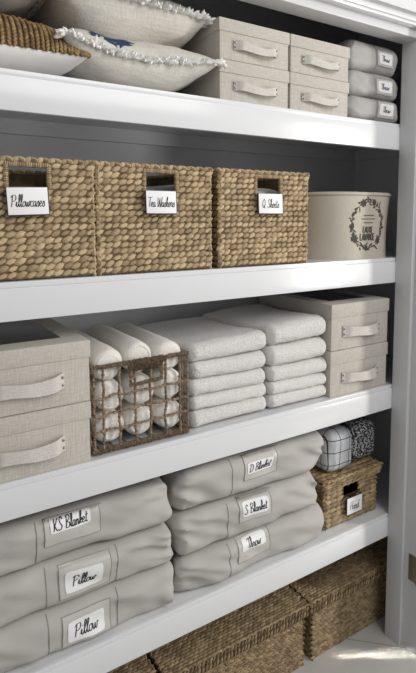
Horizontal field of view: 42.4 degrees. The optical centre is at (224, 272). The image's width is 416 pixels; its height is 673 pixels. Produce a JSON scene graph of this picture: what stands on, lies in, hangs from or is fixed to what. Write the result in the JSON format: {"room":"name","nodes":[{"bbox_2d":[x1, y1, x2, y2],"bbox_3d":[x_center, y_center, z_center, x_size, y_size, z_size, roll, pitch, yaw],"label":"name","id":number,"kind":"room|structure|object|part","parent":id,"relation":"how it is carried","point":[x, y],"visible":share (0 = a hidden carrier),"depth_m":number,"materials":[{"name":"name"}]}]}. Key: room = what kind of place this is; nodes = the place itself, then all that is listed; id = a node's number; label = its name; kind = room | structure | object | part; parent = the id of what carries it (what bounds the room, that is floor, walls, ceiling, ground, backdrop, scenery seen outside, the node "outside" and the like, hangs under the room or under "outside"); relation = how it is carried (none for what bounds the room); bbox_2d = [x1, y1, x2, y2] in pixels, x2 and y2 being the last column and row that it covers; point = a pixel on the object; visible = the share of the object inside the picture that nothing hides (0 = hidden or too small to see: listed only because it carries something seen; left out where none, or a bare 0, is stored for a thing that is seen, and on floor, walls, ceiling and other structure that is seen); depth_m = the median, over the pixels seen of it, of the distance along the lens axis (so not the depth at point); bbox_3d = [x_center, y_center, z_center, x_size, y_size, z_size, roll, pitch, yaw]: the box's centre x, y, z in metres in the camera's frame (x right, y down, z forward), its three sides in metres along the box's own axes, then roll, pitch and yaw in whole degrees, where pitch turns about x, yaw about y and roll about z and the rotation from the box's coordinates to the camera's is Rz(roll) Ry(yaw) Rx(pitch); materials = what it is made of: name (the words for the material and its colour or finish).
{"room":"linen closet","nodes":[
{"label":"linen closet","id":0,"kind":"room"},
{"bbox_2d":[0,0,357,332],"bbox_3d":[-0.411,-0.007,1.748,2.450,2.600,0.100,-4,7,-33],"label":"wall","id":1,"kind":"structure","parent":0,"point":[326,175],"depth_m":1.87,"materials":[{"name":"white paint"}]},
{"bbox_2d":[0,355,392,522],"bbox_3d":[-0.254,0.446,1.554,2.248,0.082,0.469,-4,7,-33],"label":"closet shelf","id":2,"kind":"object","parent":1,"relation":"attached to","point":[24,496],"visible":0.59,"depth_m":1.38,"materials":[{"name":"white paint"}]},
{"bbox_2d":[0,400,90,482],"bbox_3d":[-0.520,0.359,1.301,0.285,0.143,0.377,-4,7,-33],"label":"box","id":3,"kind":"object","parent":2,"relation":"on","point":[43,440],"visible":0.76,"depth_m":1.18,"materials":[{"name":"fabric"}]},
{"bbox_3d":[-0.421,0.390,1.154,0.160,0.040,0.018,-4,7,-33],"label":"strap handle","id":4,"kind":"part","parent":3,"relation":"part of","materials":[{"name":"fabric"}]},
{"bbox_2d":[0,318,90,416],"bbox_3d":[-0.518,0.216,1.288,0.285,0.143,0.377,-4,7,-33],"label":"box","id":5,"kind":"object","parent":3,"relation":"on","point":[44,363],"visible":0.97,"depth_m":1.18,"materials":[{"name":"fabric"}]},
{"bbox_3d":[-0.419,0.247,1.141,0.160,0.040,0.018,-4,7,-33],"label":"strap handle","id":6,"kind":"part","parent":5,"relation":"part of","materials":[{"name":"fabric"}]},
{"bbox_3d":[-0.523,0.165,1.290,0.285,0.040,0.360,-4,7,-33],"label":"lid","id":7,"kind":"part","parent":5,"relation":"part of","materials":[{"name":"fabric"}]},
{"bbox_3d":[-0.524,0.308,1.303,0.285,0.040,0.360,-4,7,-33],"label":"lid","id":8,"kind":"part","parent":3,"relation":"part of","materials":[{"name":"fabric"}]},
{"bbox_2d":[89,347,189,455],"bbox_3d":[-0.289,0.303,1.455,0.263,0.223,0.351,-4,7,-33],"label":"wicker basket","id":9,"kind":"object","parent":2,"relation":"on","point":[134,365],"visible":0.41,"depth_m":1.31,"materials":[{"name":"brown wicker"}]},
{"bbox_2d":[91,403,123,441],"bbox_3d":[-0.357,0.363,1.418,0.082,0.077,0.301,-4,7,-33],"label":"rolled towel","id":10,"kind":"object","parent":9,"relation":"in","point":[112,419],"visible":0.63,"depth_m":1.29,"materials":[{"name":"white fabric"}]},
{"bbox_2d":[90,375,122,410],"bbox_3d":[-0.357,0.286,1.415,0.079,0.081,0.301,-4,7,-33],"label":"rolled towel","id":11,"kind":"object","parent":10,"relation":"on","point":[111,385],"visible":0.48,"depth_m":1.29,"materials":[{"name":"white fabric"}]},
{"bbox_2d":[71,328,121,380],"bbox_3d":[-0.358,0.209,1.402,0.080,0.080,0.301,-4,7,-33],"label":"rolled towel","id":12,"kind":"object","parent":11,"relation":"on","point":[101,353],"visible":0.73,"depth_m":1.28,"materials":[{"name":"white fabric"}]},
{"bbox_2d":[115,398,149,434],"bbox_3d":[-0.292,0.358,1.465,0.077,0.082,0.301,-4,7,-33],"label":"rolled towel","id":13,"kind":"object","parent":9,"relation":"in","point":[143,413],"visible":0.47,"depth_m":1.34,"materials":[{"name":"white fabric"}]},
{"bbox_2d":[113,366,153,403],"bbox_3d":[-0.288,0.281,1.456,0.084,0.077,0.301,-4,7,-33],"label":"rolled towel","id":14,"kind":"object","parent":13,"relation":"on","point":[142,396],"visible":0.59,"depth_m":1.33,"materials":[{"name":"white fabric"}]},
{"bbox_2d":[86,323,150,371],"bbox_3d":[-0.292,0.198,1.449,0.077,0.082,0.301,-5,7,-33],"label":"rolled towel","id":15,"kind":"object","parent":14,"relation":"on","point":[129,347],"visible":0.65,"depth_m":1.36,"materials":[{"name":"white fabric"}]},
{"bbox_2d":[144,394,178,427],"bbox_3d":[-0.222,0.354,1.506,0.080,0.080,0.301,-4,7,-33],"label":"rolled towel","id":16,"kind":"object","parent":9,"relation":"in","point":[157,409],"visible":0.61,"depth_m":1.38,"materials":[{"name":"white fabric"}]},
{"bbox_2d":[141,367,180,398],"bbox_3d":[-0.222,0.276,1.503,0.079,0.081,0.301,-4,7,-33],"label":"rolled towel","id":17,"kind":"object","parent":16,"relation":"on","point":[172,374],"visible":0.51,"depth_m":1.38,"materials":[{"name":"white fabric"}]},
{"bbox_2d":[115,323,180,368],"bbox_3d":[-0.223,0.200,1.490,0.082,0.077,0.301,-4,7,-33],"label":"rolled towel","id":18,"kind":"object","parent":17,"relation":"on","point":[158,345],"visible":0.66,"depth_m":1.39,"materials":[{"name":"white fabric"}]},
{"bbox_2d":[181,396,265,426],"bbox_3d":[-0.070,0.371,1.619,0.255,0.052,0.344,-4,7,-33],"label":"folded towel","id":19,"kind":"object","parent":2,"relation":"on","point":[198,417],"visible":0.34,"depth_m":1.47,"materials":[{"name":"white fabric"}]},
{"bbox_2d":[171,383,265,410],"bbox_3d":[-0.072,0.331,1.618,0.255,0.046,0.343,-4,7,-33],"label":"folded towel","id":20,"kind":"object","parent":19,"relation":"on","point":[200,401],"visible":0.27,"depth_m":1.47,"materials":[{"name":"white fabric"}]},
{"bbox_2d":[178,368,264,395],"bbox_3d":[-0.075,0.289,1.610,0.254,0.055,0.344,-4,7,-33],"label":"folded towel","id":21,"kind":"object","parent":20,"relation":"on","point":[214,383],"visible":0.34,"depth_m":1.46,"materials":[{"name":"white fabric"}]},
{"bbox_2d":[173,350,264,378],"bbox_3d":[-0.072,0.242,1.606,0.252,0.055,0.345,-4,7,-33],"label":"folded towel","id":22,"kind":"object","parent":21,"relation":"on","point":[249,360],"visible":0.4,"depth_m":1.46,"materials":[{"name":"white fabric"}]},
{"bbox_2d":[137,317,265,361],"bbox_3d":[-0.095,0.191,1.587,0.309,0.062,0.344,-4,7,-33],"label":"folded towel","id":23,"kind":"object","parent":22,"relation":"on","point":[204,338],"visible":0.76,"depth_m":1.51,"materials":[{"name":"white fabric"}]},
{"bbox_2d":[263,384,325,407],"bbox_3d":[0.136,0.358,1.753,0.231,0.050,0.344,-4,7,-33],"label":"folded towel","id":24,"kind":"object","parent":2,"relation":"on","point":[279,399],"visible":0.27,"depth_m":1.60,"materials":[{"name":"white fabric"}]},
{"bbox_2d":[263,372,325,394],"bbox_3d":[0.136,0.322,1.748,0.229,0.046,0.343,-4,7,-33],"label":"folded towel","id":25,"kind":"object","parent":24,"relation":"on","point":[310,380],"visible":0.38,"depth_m":1.60,"materials":[{"name":"white fabric"}]},
{"bbox_2d":[260,356,325,381],"bbox_3d":[0.136,0.279,1.744,0.230,0.051,0.343,-4,7,-33],"label":"folded towel","id":26,"kind":"object","parent":25,"relation":"on","point":[303,367],"visible":0.3,"depth_m":1.59,"materials":[{"name":"white fabric"}]},
{"bbox_2d":[258,336,325,365],"bbox_3d":[0.136,0.225,1.737,0.230,0.068,0.343,-4,7,-33],"label":"folded towel","id":27,"kind":"object","parent":26,"relation":"on","point":[314,346],"visible":0.35,"depth_m":1.59,"materials":[{"name":"white fabric"}]},
{"bbox_2d":[201,304,325,344],"bbox_3d":[0.116,0.161,1.720,0.268,0.072,0.343,-4,7,-33],"label":"folded towel","id":28,"kind":"object","parent":27,"relation":"on","point":[278,326],"visible":0.8,"depth_m":1.63,"materials":[{"name":"white fabric"}]},
{"bbox_2d":[320,341,387,397],"bbox_3d":[0.341,0.296,1.878,0.264,0.147,0.387,-4,7,-33],"label":"box","id":29,"kind":"object","parent":2,"relation":"on","point":[353,369],"visible":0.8,"depth_m":1.72,"materials":[{"name":"fabric"}]},
{"bbox_2d":[259,289,388,350],"bbox_3d":[0.342,0.150,1.864,0.264,0.147,0.387,-4,7,-33],"label":"box","id":30,"kind":"object","parent":29,"relation":"on","point":[351,319],"visible":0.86,"depth_m":1.73,"materials":[{"name":"fabric"}]},
{"bbox_3d":[0.337,0.098,1.866,0.264,0.043,0.370,-4,7,-33],"label":"lid","id":31,"kind":"part","parent":30,"relation":"part of","materials":[{"name":"fabric"}]},
{"bbox_3d":[0.443,0.181,1.712,0.164,0.039,0.018,-4,7,-33],"label":"strap handle","id":32,"kind":"part","parent":30,"relation":"part of","materials":[{"name":"fabric"}]},
{"bbox_3d":[0.336,0.245,1.880,0.264,0.043,0.370,-4,7,-33],"label":"lid","id":33,"kind":"part","parent":29,"relation":"part of","materials":[{"name":"fabric"}]},
{"bbox_3d":[0.442,0.328,1.727,0.164,0.039,0.018,-4,7,-33],"label":"strap handle","id":34,"kind":"part","parent":29,"relation":"part of","materials":[{"name":"fabric"}]},
{"bbox_2d":[3,455,389,672],"bbox_3d":[-0.253,0.902,1.601,2.248,0.082,0.469,-4,7,-33],"label":"closet shelf","id":35,"kind":"object","parent":1,"relation":"attached to","point":[189,610],"visible":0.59,"depth_m":1.48,"materials":[{"name":"white paint"}]},
{"bbox_2d":[0,560,173,672],"bbox_3d":[-0.470,0.821,1.425,0.604,0.116,0.434,-4,7,-33],"label":"bag","id":36,"kind":"object","parent":35,"relation":"on","point":[26,639],"visible":0.55,"depth_m":1.28,"materials":[{"name":"grey fabric"}]},
{"bbox_2d":[0,522,172,626],"bbox_3d":[-0.467,0.707,1.413,0.592,0.117,0.431,-4,7,-33],"label":"bag","id":37,"kind":"object","parent":36,"relation":"on","point":[63,577],"visible":0.52,"depth_m":1.26,"materials":[{"name":"grey fabric"}]},
{"bbox_2d":[0,476,171,575],"bbox_3d":[-0.474,0.592,1.402,0.600,0.118,0.426,-4,7,-33],"label":"bag","id":38,"kind":"object","parent":37,"relation":"on","point":[28,540],"visible":0.65,"depth_m":1.26,"materials":[{"name":"grey fabric"}]},
{"bbox_2d":[170,502,323,590],"bbox_3d":[-0.005,0.790,1.727,0.567,0.115,0.429,-4,7,-33],"label":"bag","id":39,"kind":"object","parent":35,"relation":"on","point":[217,561],"visible":0.37,"depth_m":1.53,"materials":[{"name":"grey fabric"}]},
{"bbox_2d":[164,471,316,554],"bbox_3d":[-0.020,0.673,1.708,0.532,0.126,0.426,-4,7,-33],"label":"bag","id":40,"kind":"object","parent":39,"relation":"on","point":[192,529],"visible":0.5,"depth_m":1.51,"materials":[{"name":"grey fabric"}]},
{"bbox_2d":[160,430,323,509],"bbox_3d":[-0.004,0.553,1.703,0.567,0.127,0.438,-4,7,-33],"label":"bag","id":41,"kind":"object","parent":40,"relation":"on","point":[226,476],"visible":0.4,"depth_m":1.51,"materials":[{"name":"grey fabric"}]},
{"bbox_2d":[309,456,383,530],"bbox_3d":[0.356,0.743,1.913,0.288,0.184,0.307,-4,7,-33],"label":"basket","id":42,"kind":"object","parent":35,"relation":"on","point":[332,489],"visible":0.36,"depth_m":1.79,"materials":[{"name":"brown wicker"}]},
{"bbox_2d":[315,424,350,471],"bbox_3d":[0.343,0.586,1.843,0.122,0.144,0.176,-4,7,-33],"label":"cloth bundle","id":43,"kind":"object","parent":42,"relation":"on","point":[336,449],"visible":0.56,"depth_m":1.77,"materials":[{"name":"white fabric"}]},
{"bbox_3d":[0.356,0.673,1.905,0.259,0.031,0.276,-4,7,-33],"label":"lid","id":44,"kind":"part","parent":42,"relation":"part of","materials":[{"name":"brown wicker"}]},
{"bbox_2d":[346,493,361,515],"bbox_3d":[0.434,0.775,1.797,0.073,0.063,0.010,-4,7,-33],"label":"tag","id":45,"kind":"object","parent":42,"relation":"attached to","point":[354,502],"visible":1,"depth_m":1.79,"materials":[{"name":"grey paper"}]},
{"bbox_2d":[339,416,373,460],"bbox_3d":[0.447,0.579,1.927,0.119,0.139,0.167,-4,7,-33],"label":"cloth bundle","id":46,"kind":"object","parent":42,"relation":"on","point":[361,429],"visible":0.47,"depth_m":1.86,"materials":[{"name":"black fabric"}]},
{"bbox_2d":[0,250,395,322],"bbox_3d":[-0.255,0.019,1.511,2.248,0.082,0.469,-4,7,-33],"label":"closet shelf","id":47,"kind":"object","parent":1,"relation":"attached to","point":[24,299],"visible":0.69,"depth_m":1.32,"materials":[{"name":"white paint"}]},
{"bbox_2d":[0,155,97,280],"bbox_3d":[-0.513,-0.125,1.267,0.322,0.266,0.357,-4,7,-33],"label":"woven basket","id":48,"kind":"object","parent":47,"relation":"on","point":[61,243],"visible":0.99,"depth_m":1.17,"materials":[{"name":"wicker"}]},
{"bbox_2d":[5,186,49,216],"bbox_3d":[-0.409,-0.149,1.115,0.088,0.064,0.012,-4,7,-33],"label":"tag","id":49,"kind":"object","parent":48,"relation":"attached to","point":[22,200],"visible":1,"depth_m":1.11,"materials":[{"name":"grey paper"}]},
{"bbox_2d":[93,160,212,275],"bbox_3d":[-0.254,-0.143,1.436,0.322,0.266,0.357,-4,7,-33],"label":"woven basket","id":50,"kind":"object","parent":47,"relation":"on","point":[129,240],"visible":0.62,"depth_m":1.29,"materials":[{"name":"wicker"}]},
{"bbox_2d":[146,185,173,190],"bbox_3d":[-0.247,-0.130,1.430,0.260,0.211,0.265,-4,7,-33],"label":"linens","id":51,"kind":"object","parent":50,"relation":"in","point":[165,187],"visible":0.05,"depth_m":1.37,"materials":[{"name":"grey fabric"}]},
{"bbox_2d":[145,189,176,214],"bbox_3d":[-0.152,-0.169,1.283,0.083,0.060,0.012,-4,7,-33],"label":"tag","id":52,"kind":"object","parent":50,"relation":"attached to","point":[157,201],"visible":1,"depth_m":1.28,"materials":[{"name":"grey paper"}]},
{"bbox_2d":[211,167,309,267],"bbox_3d":[0.021,-0.162,1.611,0.322,0.266,0.357,-4,7,-33],"label":"woven basket","id":53,"kind":"object","parent":47,"relation":"on","point":[241,236],"visible":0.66,"depth_m":1.46,"materials":[{"name":"wicker"}]},
{"bbox_2d":[257,188,277,193],"bbox_3d":[0.025,-0.150,1.603,0.260,0.202,0.267,-4,7,-33],"label":"linens","id":54,"kind":"object","parent":53,"relation":"in","point":[259,190],"visible":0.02,"depth_m":1.55,"materials":[{"name":"white fabric"}]},
{"bbox_2d":[257,192,282,214],"bbox_3d":[0.124,-0.189,1.461,0.085,0.060,0.012,-4,7,-33],"label":"tag","id":55,"kind":"object","parent":53,"relation":"attached to","point":[268,203],"visible":1,"depth_m":1.46,"materials":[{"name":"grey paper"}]},
{"bbox_2d":[307,192,391,259],"bbox_3d":[0.359,-0.165,1.860,0.395,0.211,0.395,-4,7,-33],"label":"tub","id":56,"kind":"object","parent":47,"relation":"on","point":[341,225],"visible":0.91,"depth_m":1.68,"materials":[{"name":"fabric"}]},
{"bbox_2d":[0,68,399,161],"bbox_3d":[-0.256,-0.408,1.467,2.248,0.082,0.469,-4,7,-33],"label":"closet shelf","id":57,"kind":"object","parent":1,"relation":"attached to","point":[31,103],"visible":0.98,"depth_m":1.45,"materials":[{"name":"white paint"}]},
{"bbox_2d":[0,13,90,75],"bbox_3d":[-0.595,-0.500,1.198,0.471,0.156,0.415,-4,7,-33],"label":"knit pillow","id":58,"kind":"object","parent":57,"relation":"on","point":[25,45],"visible":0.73,"depth_m":1.12,"materials":[{"name":"brown fabric"}]},
{"bbox_2d":[0,0,36,18],"bbox_3d":[-0.625,-0.640,1.176,0.440,0.148,0.360,-4,7,-33],"label":"throw pillow","id":59,"kind":"object","parent":58,"relation":"on","point":[18,8],"visible":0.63,"depth_m":1.23,"materials":[{"name":"white fabric"}]},
{"bbox_2d":[54,27,227,91],"bbox_3d":[-0.275,-0.507,1.373,0.432,0.133,0.402,-4,7,-35],"label":"fringed pillow","id":60,"kind":"object","parent":57,"relation":"on","point":[142,64],"visible":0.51,"depth_m":1.24,"materials":[{"name":"beige fabric"}]},
{"bbox_2d":[90,31,134,47],"bbox_3d":[-0.260,-0.522,1.214,0.114,0.041,0.060,-4,7,-35],"label":"print","id":61,"kind":"object","parent":60,"relation":"on","point":[112,43],"depth_m":1.19,"materials":[{"name":"blue fabric"}]},
{"bbox_2d":[24,0,214,47],"bbox_3d":[-0.291,-0.629,1.392,0.416,0.148,0.384,-4,7,-32],"label":"fringed pillow","id":62,"kind":"object","parent":60,"relation":"on","point":[163,22],"visible":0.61,"depth_m":1.28,"materials":[{"name":"beige fabric"}]},
{"bbox_2d":[176,58,288,107],"bbox_3d":[-0.004,-0.507,1.535,0.228,0.100,0.347,-4,7,-33],"label":"box","id":63,"kind":"object","parent":57,"relation":"on","point":[239,81],"visible":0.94,"depth_m":1.40,"materials":[{"name":"fabric"}]},
{"bbox_2d":[180,16,289,70],"bbox_3d":[-0.004,-0.607,1.525,0.228,0.100,0.347,-4,7,-33],"label":"box","id":64,"kind":"object","parent":63,"relation":"on","point":[226,38],"visible":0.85,"depth_m":1.39,"materials":[{"name":"fabric"}]},
{"bbox_3d":[-0.009,-0.641,1.529,0.228,0.032,0.330,-4,7,-33],"label":"lid","id":65,"kind":"part","parent":64,"relation":"part of","materials":[{"name":"fabric"}]},
{"bbox_3d":[0.086,-0.579,1.390,0.142,0.030,0.018,-4,7,-33],"label":"strap handle","id":66,"kind":"part","parent":64,"relation":"part of","materials":[{"name":"fabric"}]},
{"bbox_3d":[-0.008,-0.541,1.539,0.228,0.032,0.330,-4,7,-33],"label":"lid","id":67,"kind":"part","parent":63,"relation":"part of","materials":[{"name":"fabric"}]},
{"bbox_3d":[0.087,-0.479,1.400,0.142,0.030,0.018,-4,7,-33],"label":"strap handle","id":68,"kind":"part","parent":63,"relation":"part of","materials":[{"name":"fabric"}]},
{"bbox_2d":[288,72,348,116],"bbox_3d":[0.189,-0.520,1.661,0.228,0.100,0.347,-4,7,-33],"label":"box","id":69,"kind":"object","parent":57,"relation":"on","point":[309,93],"visible":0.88,"depth_m":1.52,"materials":[{"name":"fabric"}]},
{"bbox_3d":[0.185,-0.554,1.665,0.228,0.032,0.330,-4,7,-33],"label":"lid","id":70,"kind":"part","parent":69,"relation":"part of","materials":[{"name":"fabric"}]},
{"bbox_2d":[288,34,349,82],"bbox_3d":[0.189,-0.620,1.651,0.228,0.100,0.347,-4,7,-33],"label":"box","id":71,"kind":"object","parent":69,"relation":"on","point":[307,56],"visible":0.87,"depth_m":1.51,"materials":[{"name":"fabric"}]},
{"bbox_3d":[0.184,-0.654,1.655,0.228,0.032,0.330,-4,7,-33],"label":"lid","id":72,"kind":"part","parent":71,"relation":"part of","materials":[{"name":"fabric"}]},
{"bbox_3d":[0.279,-0.592,1.516,0.142,0.030,0.018,-4,7,-33],"label":"strap handle","id":73,"kind":"part","parent":71,"relation":"part of","materials":[{"name":"fabric"}]},
{"bbox_3d":[0.280,-0.492,1.526,0.142,0.030,0.018,-4,7,-33],"label":"strap handle","id":74,"kind":"part","parent":69,"relation":"part of","materials":[{"name":"fabric"}]},
{"bbox_2d":[347,95,397,123],"bbox_3d":[0.379,-0.521,1.802,0.245,0.073,0.346,-4,7,-33],"label":"pouch","id":75,"kind":"object","parent":57,"relation":"on","point":[358,107],"visible":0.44,"depth_m":1.65,"materials":[{"name":"grey fabric"}]},
{"bbox_2d":[347,70,397,101],"bbox_3d":[0.376,-0.596,1.798,0.244,0.080,0.344,-4,7,-33],"label":"pouch","id":76,"kind":"object","parent":75,"relation":"on","point":[361,84],"visible":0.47,"depth_m":1.66,"materials":[{"name":"grey fabric"}]},
{"bbox_2d":[336,39,396,77],"bbox_3d":[0.372,-0.678,1.789,0.246,0.092,0.350,-4,7,-33],"label":"pouch","id":77,"kind":"object","parent":76,"relation":"on","point":[364,57],"visible":0.38,"depth_m":1.64,"materials":[{"name":"grey fabric"}]},
{"bbox_2d":[291,616,415,672],"bbox_3d":[0.954,1.458,0.410,7.000,0.050,4.070,-4,7,-33],"label":"floor","id":78,"kind":"structure","parent":0,"point":[369,650],"depth_m":1.80,"materials":[{"name":"tile"}]},
{"bbox_2d":[107,654,156,672],"bbox_3d":[-0.489,1.218,1.482,0.536,0.221,0.396,-4,7,-33],"label":"seagrass basket","id":79,"kind":"object","parent":78,"relation":"on","point":[141,664],"visible":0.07,"depth_m":1.50,"materials":[{"name":"brown wicker"}]},
{"bbox_2d":[146,585,310,672],"bbox_3d":[-0.045,1.188,1.773,0.536,0.221,0.396,-4,7,-33],"label":"seagrass basket","id":80,"kind":"object","parent":78,"relation":"on","point":[263,635],"visible":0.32,"depth_m":1.65,"materials":[{"name":"brown wicker"}]},
{"bbox_2d":[288,536,387,660],"bbox_3d":[0.396,1.157,2.062,0.536,0.221,0.396,-4,7,-33],"label":"seagrass basket","id":81,"kind":"object","parent":78,"relation":"on","point":[345,596],"visible":0.33,"depth_m":1.87,"materials":[{"name":"brown wicker"}]},
{"bbox_3d":[0.396,1.073,2.053,0.512,0.042,0.372,-4,7,-33],"label":"lid","id":82,"kind":"part","parent":81,"relation":"part of","materials":[{"name":"brown wicker"}]},
{"bbox_2d":[352,32,401,464],"bbox_3d":[0.727,-0.051,2.153,0.100,2.600,0.470,-4,7,-33],"label":"wall","id":83,"kind":"structure","parent":0,"point":[375,175],"depth_m":2.18,"materials":[{"name":"white paint"}]},
{"bbox_2d":[368,0,415,15],"bbox_3d":[-0.206,-0.904,1.105,1.995,0.386,0.104,-4,7,-33],"label":"wall","id":84,"kind":"structure","parent":0,"point":[408,6],"depth_m":1.53,"materials":[{"name":"white paint"}]},
{"bbox_3d":[1.531,0.003,2.343,2.155,2.450,0.104,-4,7,-33],"label":"wall","id":85,"kind":"structure","parent":0,"visible":0},
{"bbox_2d":[239,0,415,654],"bbox_3d":[-0.162,0.259,1.229,2.070,2.174,0.142,-4,7,-33],"label":"door frame","id":86,"kind":"structure","parent":85,"relation":"in","point":[366,17],"depth_m":1.75,"materials":[{"name":"grey paint"}]},
{"bbox_3d":[-0.203,-0.753,1.097,1.974,0.134,0.028,-4,7,-33],"label":"head casing","id":87,"kind":"part","parent":86,"relation":"part of","materials":[{"name":"white paint"}]}
]}

